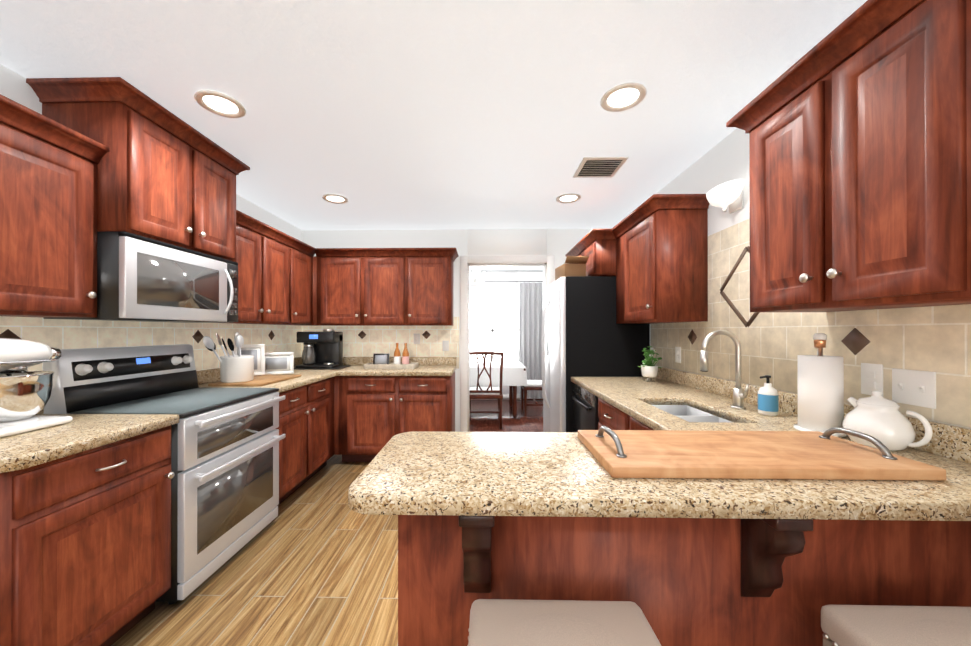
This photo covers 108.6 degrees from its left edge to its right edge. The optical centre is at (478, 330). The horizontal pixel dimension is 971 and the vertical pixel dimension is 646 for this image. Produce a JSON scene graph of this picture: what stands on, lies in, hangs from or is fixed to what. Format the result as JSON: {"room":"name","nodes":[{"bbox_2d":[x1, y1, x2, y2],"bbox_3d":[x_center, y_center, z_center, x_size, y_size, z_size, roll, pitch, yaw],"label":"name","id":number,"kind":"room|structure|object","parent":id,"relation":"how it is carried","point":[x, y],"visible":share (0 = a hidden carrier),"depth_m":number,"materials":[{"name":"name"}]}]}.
{"room":"kitchen","nodes":[
{"label":"kitchen","id":0,"kind":"room"},
{"bbox_2d":[0,64,301,240],"bbox_3d":[-2.208,0.066,-1.537,0.120,2.470,11.360,0,0,1],"label":"wall","id":1,"kind":"structure","parent":0,"point":[15,87],"depth_m":1.64,"materials":[{"name":"white paint"}]},
{"bbox_2d":[0,96,99,316],"bbox_3d":[-1.938,-0.465,1.250,0.294,0.803,0.803,0,0,1],"label":"upper cabinet","id":2,"kind":"object","parent":1,"relation":"attached to","point":[50,171],"depth_m":1.44,"materials":[{"name":"brown wood"}]},
{"bbox_2d":[36,80,243,263],"bbox_3d":[-1.867,-0.815,2.036,0.404,0.684,0.764,0,0,1],"label":"upper cabinet","id":3,"kind":"object","parent":1,"relation":"attached to","point":[162,180],"depth_m":1.79,"materials":[{"name":"brown wood"}]},
{"bbox_2d":[43,231,237,322],"bbox_3d":[-1.835,-0.263,2.034,0.455,0.414,0.758,0,0,1],"label":"microwave","id":4,"kind":"object","parent":3,"relation":"attached to","point":[142,279],"visible":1,"depth_m":1.83,"materials":[{"name":"silver metal"}]},
{"bbox_2d":[0,316,303,370],"bbox_3d":[-2.066,0.134,2.360,0.004,0.590,3.320,0,0,1],"label":"tile backsplash","id":5,"kind":"structure","parent":1,"relation":"attached to","point":[55,333],"depth_m":2.18,"materials":[{"name":"beige tile"}]},
{"bbox_2d":[34,357,301,415],"bbox_3d":[-2.049,0.345,2.522,0.020,0.100,2.984,0,0,1],"label":"backsplash","id":6,"kind":"structure","parent":1,"relation":"attached to","point":[204,376],"depth_m":2.64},
{"bbox_2d":[234,214,291,323],"bbox_3d":[-1.905,-0.461,2.837,0.294,0.803,0.830,0,0,1],"label":"upper cabinet","id":7,"kind":"object","parent":1,"relation":"attached to","point":[265,275],"depth_m":2.87,"materials":[{"name":"brown wood"}]},
{"bbox_2d":[266,237,315,325],"bbox_3d":[-1.892,-0.460,3.480,0.294,0.803,0.457,0,0,1],"label":"upper cabinet","id":8,"kind":"object","parent":1,"relation":"attached to","point":[303,258],"depth_m":3.48,"materials":[{"name":"brown wood"}]},
{"bbox_2d":[111,400,542,645],"bbox_3d":[0.439,1.334,-0.255,7.400,0.060,14.040,0,0,1],"label":"floor","id":9,"kind":"structure","parent":0,"point":[314,562],"depth_m":1.81,"materials":[{"name":"brown wood"}]},
{"bbox_2d":[0,424,174,645],"bbox_3d":[-1.756,0.870,1.343,0.654,0.875,0.602,0,0,1],"label":"base cabinet","id":10,"kind":"object","parent":9,"relation":"on","point":[85,539],"depth_m":1.28,"materials":[{"name":"brown wood"}]},
{"bbox_2d":[0,412,178,475],"bbox_3d":[-1.747,0.412,1.334,0.672,0.040,0.622,0,0,1],"label":"countertop","id":11,"kind":"structure","parent":10,"relation":"on","point":[31,449],"depth_m":1.30,"materials":[{"name":"beige stone"}]},
{"bbox_2d":[0,338,72,437],"bbox_3d":[-1.839,0.208,1.304,0.230,0.365,0.418,0,0,1],"label":"stand mixer","id":12,"kind":"object","parent":11,"relation":"on","point":[25,394],"visible":1,"depth_m":1.35,"materials":[{"name":"white metal"}]},
{"bbox_2d":[43,344,284,603],"bbox_3d":[-1.689,0.701,2.029,0.746,1.215,0.760,0,0,1],"label":"range","id":13,"kind":"object","parent":9,"relation":"on","point":[225,470],"visible":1,"depth_m":1.87,"materials":[{"name":"silver metal"}]},
{"bbox_2d":[276,392,335,505],"bbox_3d":[-1.723,0.873,2.914,0.654,0.875,0.996,0,0,1],"label":"base cabinet","id":14,"kind":"object","parent":9,"relation":"on","point":[308,423],"depth_m":2.80,"materials":[{"name":"brown wood"}]},
{"bbox_2d":[198,364,455,395],"bbox_3d":[-1.155,0.416,3.200,1.779,0.040,1.590,0,0,1],"label":"countertop","id":15,"kind":"structure","parent":14,"relation":"on","point":[354,380],"depth_m":3.37,"materials":[{"name":"beige stone"}]},
{"bbox_2d":[208,374,300,385],"bbox_3d":[-1.710,0.385,2.723,0.380,0.018,0.540,0,0,1],"label":"cutting board","id":16,"kind":"object","parent":15,"relation":"on","point":[262,380],"visible":0.88,"depth_m":2.62,"materials":[{"name":"brown wood"}]},
{"bbox_2d":[203,332,253,382],"bbox_3d":[-1.822,0.192,2.548,0.269,0.364,0.306,0,0,1],"label":"utensil crock","id":17,"kind":"object","parent":16,"relation":"on","point":[239,367],"visible":1,"depth_m":2.51,"materials":[{"name":"white ceramic"}]},
{"bbox_2d":[234,344,264,375],"bbox_3d":[-1.893,0.243,2.880,0.220,0.258,0.056,0,0,-34],"label":"photo frame","id":18,"kind":"object","parent":16,"relation":"on","point":[257,351],"visible":0.65,"depth_m":2.91,"materials":[{"name":"white plastic"}]},
{"bbox_2d":[265,352,293,373],"bbox_3d":[-1.804,0.293,3.117,0.270,0.199,0.049,0,0,-27],"label":"photo frame","id":19,"kind":"object","parent":15,"relation":"on","point":[279,362],"visible":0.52,"depth_m":3.12,"materials":[{"name":"silver metal"}]},
{"bbox_2d":[294,329,349,369],"bbox_3d":[-1.680,0.191,3.698,0.540,0.410,0.310,0,0,1],"label":"coffee maker","id":20,"kind":"object","parent":15,"relation":"on","point":[323,349],"visible":0.96,"depth_m":3.63,"materials":[{"name":"black plastic"}]},
{"bbox_2d":[364,343,418,368],"bbox_3d":[-0.910,0.263,3.676,0.520,0.265,0.220,0,0,1],"label":"tray","id":21,"kind":"object","parent":15,"relation":"on","point":[380,360],"visible":1,"depth_m":3.67,"materials":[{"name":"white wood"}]},
{"bbox_2d":[336,372,454,461],"bbox_3d":[-0.815,0.875,3.680,1.089,0.875,0.614,0,0,1],"label":"base cabinet","id":22,"kind":"object","parent":9,"relation":"on","point":[363,423],"depth_m":3.38,"materials":[{"name":"brown wood"}]},
{"bbox_2d":[470,351,503,428],"bbox_3d":[0.085,0.797,4.854,0.523,1.039,0.502,0,0,1],"label":"dining chair","id":23,"kind":"object","parent":9,"relation":"on","point":[479,392],"visible":0.81,"depth_m":4.67,"materials":[{"name":"brown wood"}]},
{"bbox_2d":[470,340,526,417],"bbox_3d":[0.112,0.737,5.705,1.269,1.160,1.104,0,0,1],"label":"dining table","id":24,"kind":"object","parent":9,"relation":"on","point":[514,375],"visible":0.54,"depth_m":5.17,"materials":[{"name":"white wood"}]},
{"bbox_2d":[521,380,542,415],"bbox_3d":[0.951,0.799,5.587,0.502,1.039,0.523,0,0,1],"label":"dining chair","id":25,"kind":"object","parent":9,"relation":"on","point":[534,384],"visible":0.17,"depth_m":5.36,"materials":[{"name":"brown wood"}]},
{"bbox_2d":[467,599,660,645],"bbox_3d":[0.177,0.966,0.652,0.442,0.676,0.411,0,0,1],"label":"stool","id":26,"kind":"object","parent":9,"relation":"on","point":[502,622],"visible":1,"depth_m":0.75,"materials":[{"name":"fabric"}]},
{"bbox_2d":[572,383,598,431],"bbox_3d":[1.125,0.875,2.701,0.690,0.871,0.588,0,0,1],"label":"dishwasher","id":27,"kind":"object","parent":9,"relation":"on","point":[586,417],"visible":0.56,"depth_m":2.65,"materials":[{"name":"black metal"}]},
{"bbox_2d":[542,276,649,431],"bbox_3d":[1.063,0.422,3.445,0.845,1.780,0.880,0,0,1],"label":"refrigerator","id":28,"kind":"object","parent":9,"relation":"on","point":[584,334],"visible":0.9,"depth_m":3.01,"materials":[{"name":"black metal"}]},
{"bbox_2d":[555,256,588,280],"bbox_3d":[0.860,-0.563,3.231,0.200,0.184,0.321,0,0,-7],"label":"box","id":29,"kind":"object","parent":28,"relation":"on","point":[575,266],"visible":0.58,"depth_m":3.13,"materials":[{"name":"brown cardboard"}]},
{"bbox_2d":[398,516,799,645],"bbox_3d":[0.307,0.869,1.133,1.040,0.875,0.408,0,0,1],"label":"base cabinet","id":30,"kind":"object","parent":9,"relation":"on","point":[694,582],"depth_m":0.93,"materials":[{"name":"brown wood"}]},
{"bbox_2d":[348,376,970,523],"bbox_3d":[0.585,0.413,1.904,1.784,0.040,2.209,0,0,1],"label":"countertop","id":31,"kind":"structure","parent":30,"relation":"on","point":[426,467],"depth_m":0.90,"materials":[{"name":"beige stone"}]},
{"bbox_2d":[638,346,661,381],"bbox_3d":[1.337,0.258,2.712,0.188,0.273,0.174,0,0,1],"label":"plant pot","id":32,"kind":"object","parent":31,"relation":"on","point":[649,369],"visible":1,"depth_m":2.68,"materials":[{"name":"white ceramic"}]},
{"bbox_2d":[660,404,727,419],"bbox_3d":[1.060,0.509,1.765,0.298,0.176,0.548,0,0,1],"label":"sink","id":33,"kind":"object","parent":31,"relation":"in","point":[684,409],"depth_m":1.96,"materials":[{"name":"silver metal"}]},
{"bbox_2d":[700,330,751,407],"bbox_3d":[1.236,0.194,1.747,0.220,0.397,0.101,0,0,1],"label":"faucet","id":34,"kind":"object","parent":31,"relation":"on","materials":[{"name":"silver metal"}]},
{"bbox_2d":[578,426,945,480],"bbox_3d":[0.786,0.349,1.085,0.860,0.081,0.350,0,0,1],"label":"serving board","id":35,"kind":"object","parent":31,"relation":"on","point":[818,455],"visible":1,"depth_m":1.00,"materials":[{"name":"brown wood"}]},
{"bbox_2d":[758,375,778,415],"bbox_3d":[1.353,0.300,1.629,0.075,0.183,0.074,0,0,1],"label":"soap bottle","id":36,"kind":"object","parent":31,"relation":"on","point":[768,400],"visible":1,"depth_m":1.60,"materials":[{"name":"white plastic"}]},
{"bbox_2d":[793,333,847,436],"bbox_3d":[1.322,0.200,1.350,0.156,0.381,0.156,0,0,1],"label":"paper towel holder","id":37,"kind":"object","parent":31,"relation":"on","point":[820,375],"visible":0.94,"depth_m":1.31,"materials":[{"name":"white paper"}]},
{"bbox_2d":[842,391,932,450],"bbox_3d":[1.348,0.297,1.163,0.163,0.185,0.195,0,0,1],"label":"teapot","id":38,"kind":"object","parent":31,"relation":"on","point":[887,423],"visible":0.92,"depth_m":1.13,"materials":[{"name":"white ceramic"}]},
{"bbox_2d":[800,520,970,645],"bbox_3d":[1.144,0.869,1.116,0.634,0.875,0.408,0,0,1],"label":"base cabinet","id":39,"kind":"object","parent":9,"relation":"on","point":[843,562],"depth_m":0.91,"materials":[{"name":"brown wood"}]},
{"bbox_2d":[821,605,970,645],"bbox_3d":[0.992,0.965,0.635,0.442,0.676,0.411,0,0,1],"label":"stool","id":40,"kind":"object","parent":9,"relation":"on","point":[864,625],"visible":1,"depth_m":0.76,"materials":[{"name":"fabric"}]},
{"bbox_2d":[0,0,866,269],"bbox_3d":[0.439,-1.196,-0.249,7.400,0.060,14.040,0,0,1],"label":"ceiling","id":41,"kind":"structure","parent":0,"point":[426,114],"depth_m":1.63,"materials":[{"name":"white paint"}]},
{"bbox_2d":[194,90,245,117],"bbox_3d":[-1.319,-1.156,1.788,0.215,0.012,0.215,0,0,-44],"label":"recessed light","id":42,"kind":"object","parent":41,"relation":"in","point":[218,103],"depth_m":1.78,"materials":[{"name":"white"}]},
{"bbox_2d":[322,194,347,203],"bbox_3d":[-1.253,-1.153,3.057,0.215,0.012,0.215,0,0,-44],"label":"recessed light","id":43,"kind":"object","parent":41,"relation":"in","point":[332,198],"depth_m":3.05,"materials":[{"name":"white"}]},
{"bbox_2d":[470,267,484,283],"bbox_3d":[-0.060,-0.948,5.612,0.328,0.408,0.288,0,0,1],"label":"dining chandelier","id":44,"kind":"object","parent":41,"relation":"hanging from","point":[474,277],"visible":0.73,"depth_m":5.60,"materials":[{"name":"silver metal"}]},
{"bbox_2d":[556,193,580,202],"bbox_3d":[0.787,-1.153,3.044,0.215,0.012,0.215,0,0,-44],"label":"recessed light","id":45,"kind":"object","parent":41,"relation":"in","point":[568,197],"depth_m":3.03,"materials":[{"name":"white"}]},
{"bbox_2d":[573,156,628,177],"bbox_3d":[0.855,-1.149,2.473,0.300,0.022,0.300,0,0,1],"label":"ceiling vent","id":46,"kind":"object","parent":41,"relation":"in","point":[599,167],"visible":1,"depth_m":2.44,"materials":[{"name":"white metal"}]},
{"bbox_2d":[600,82,646,111],"bbox_3d":[0.720,-1.156,1.735,0.215,0.012,0.215,0,0,-44],"label":"recessed light","id":47,"kind":"object","parent":41,"relation":"in","point":[625,96],"depth_m":1.73,"materials":[{"name":"white"}]},
{"bbox_2d":[302,228,611,431],"bbox_3d":[-0.252,0.078,4.043,3.560,2.470,0.120,0,0,1],"label":"wall","id":48,"kind":"structure","parent":0,"point":[559,244],"depth_m":3.98,"materials":[{"name":"white paint"}]},
{"bbox_2d":[316,248,407,325],"bbox_3d":[-1.238,-0.459,3.837,0.956,0.803,0.324,0,0,1],"label":"upper cabinet","id":49,"kind":"object","parent":48,"relation":"attached to","point":[355,286],"depth_m":3.68,"materials":[{"name":"brown wood"}]},
{"bbox_2d":[304,317,458,368],"bbox_3d":[-1.110,0.138,3.999,1.785,0.590,0.004,0,0,1],"label":"tile backsplash","id":50,"kind":"structure","parent":48,"relation":"attached to","point":[378,339],"depth_m":3.99,"materials":[{"name":"beige tile"}]},
{"bbox_2d":[414,334,419,343],"bbox_3d":[-0.704,0.093,3.983,0.072,0.118,0.010,0,0,1],"label":"outlet","id":51,"kind":"object","parent":50,"relation":"attached to","point":[416,338],"visible":1,"depth_m":3.98,"materials":[{"name":"white plastic"}]},
{"bbox_2d":[442,341,448,350],"bbox_3d":[-0.374,0.173,3.975,0.072,0.118,0.012,0,0,1],"label":"switch plate","id":52,"kind":"object","parent":50,"relation":"attached to","point":[445,345],"visible":1,"depth_m":3.98,"materials":[{"name":"white plastic"}]},
{"bbox_2d":[343,357,455,363],"bbox_3d":[-1.129,0.348,3.985,1.759,0.100,0.020,0,0,1],"label":"backsplash","id":53,"kind":"structure","parent":48,"relation":"attached to","point":[346,360],"depth_m":3.97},
{"bbox_2d":[408,248,455,325],"bbox_3d":[-0.524,-0.459,3.822,0.473,0.803,0.324,0,0,1],"label":"upper cabinet","id":54,"kind":"object","parent":48,"relation":"attached to","point":[430,270],"depth_m":3.66,"materials":[{"name":"brown wood"}]},
{"bbox_2d":[460,255,553,431],"bbox_3d":[0.328,0.230,4.031,1.070,2.165,0.156,0,0,1],"label":"door frame","id":55,"kind":"structure","parent":48,"relation":"attached to","point":[546,262],"depth_m":3.96,"materials":[{"name":"white wood"}]},
{"bbox_2d":[470,270,542,394],"bbox_3d":[0.583,0.084,6.707,7.640,2.470,0.120,0,0,1],"label":"wall","id":56,"kind":"structure","parent":0,"point":[513,275],"depth_m":6.64,"materials":[{"name":"white paint"}]},
{"bbox_2d":[470,286,519,361],"bbox_3d":[0.272,-0.002,6.668,1.140,1.680,0.130,0,0,1],"label":"dining room window","id":57,"kind":"structure","parent":56,"relation":"in","point":[495,314],"depth_m":6.72,"materials":[{"name":"white glass"}]},
{"bbox_2d":[471,395,542,399],"bbox_3d":[0.582,1.268,6.636,7.400,0.100,0.015,0,0,1],"label":"baseboard","id":58,"kind":"structure","parent":56,"relation":"attached to","point":[505,397],"depth_m":6.63,"materials":[{"name":"white wood"}]},
{"bbox_2d":[476,281,542,398],"bbox_3d":[0.430,0.177,6.550,1.700,2.222,0.070,0,0,1],"label":"curtain","id":59,"kind":"object","parent":56,"relation":"hanging from","point":[531,327],"visible":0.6,"depth_m":6.54,"materials":[{"name":"fabric"}]},
{"bbox_2d":[656,128,749,235],"bbox_3d":[1.471,0.066,-1.614,0.120,2.470,11.360,0,0,1],"label":"wall","id":60,"kind":"structure","parent":0,"point":[726,159],"depth_m":2.14,"materials":[{"name":"white paint"}]},
{"bbox_2d":[568,229,611,275],"bbox_3d":[1.263,-0.675,3.475,0.494,0.373,0.944,0,0,1],"label":"upper cabinet","id":61,"kind":"object","parent":60,"relation":"attached to","point":[597,245],"depth_m":3.01,"materials":[{"name":"brown wood"}]},
{"bbox_2d":[612,224,619,323],"bbox_3d":[1.331,-0.461,2.890,0.334,0.803,0.217,0,0,1],"label":"upper cabinet","id":62,"kind":"object","parent":60,"relation":"attached to","point":[615,231],"depth_m":2.97,"materials":[{"name":"brown wood"}]},
{"bbox_2d":[620,196,709,323],"bbox_3d":[1.323,-0.462,2.521,0.334,0.803,0.520,0,0,1],"label":"upper cabinet","id":63,"kind":"object","parent":60,"relation":"attached to","point":[664,243],"depth_m":2.26,"materials":[{"name":"brown wood"}]},
{"bbox_2d":[706,179,744,212],"bbox_3d":[1.414,-0.747,2.000,0.142,0.135,0.253,0,0,1],"label":"light","id":64,"kind":"object","parent":60,"relation":"attached to","point":[723,196],"visible":1,"depth_m":1.95,"materials":[{"name":"white glass"}]},
{"bbox_2d":[650,218,970,428],"bbox_3d":[1.474,-0.093,1.537,0.004,1.040,3.020,0,0,1],"label":"tile backsplash","id":65,"kind":"structure","parent":60,"relation":"attached to","point":[937,339],"depth_m":1.56,"materials":[{"name":"beige tile"}]},
{"bbox_2d":[675,347,680,362],"bbox_3d":[1.489,0.180,2.602,0.010,0.118,0.072,0,0,1],"label":"electrical outlet plate","id":66,"kind":"object","parent":65,"relation":"attached to","point":[677,354],"visible":1,"depth_m":2.59,"materials":[{"name":"white plastic"}]},
{"bbox_2d":[861,363,882,395],"bbox_3d":[1.462,0.182,1.297,0.010,0.118,0.072,0,0,1],"label":"electrical outlet plate","id":67,"kind":"object","parent":65,"relation":"attached to","point":[871,377],"visible":0.94,"depth_m":1.29,"materials":[{"name":"white plastic"}]},
{"bbox_2d":[892,368,935,408],"bbox_3d":[1.456,0.192,1.172,0.016,0.118,0.118,0,0,1],"label":"switch plate","id":68,"kind":"object","parent":65,"relation":"attached to","point":[914,387],"visible":0.94,"depth_m":1.17,"materials":[{"name":"white plastic"}]},
{"bbox_2d":[656,366,970,463],"bbox_3d":[1.467,0.343,1.891,0.020,0.100,2.199,0,0,1],"label":"backsplash","id":69,"kind":"structure","parent":60,"relation":"attached to","point":[954,442],"depth_m":1.14,"materials":[{"name":"beige stone"}]},
{"bbox_2d":[740,0,970,311],"bbox_3d":[1.294,-0.500,1.132,0.334,0.843,0.700,0,0,1],"label":"upper cabinet","id":70,"kind":"object","parent":60,"relation":"attached to","point":[856,124],"depth_m":1.01,"materials":[{"name":"brown wood"}]}
]}

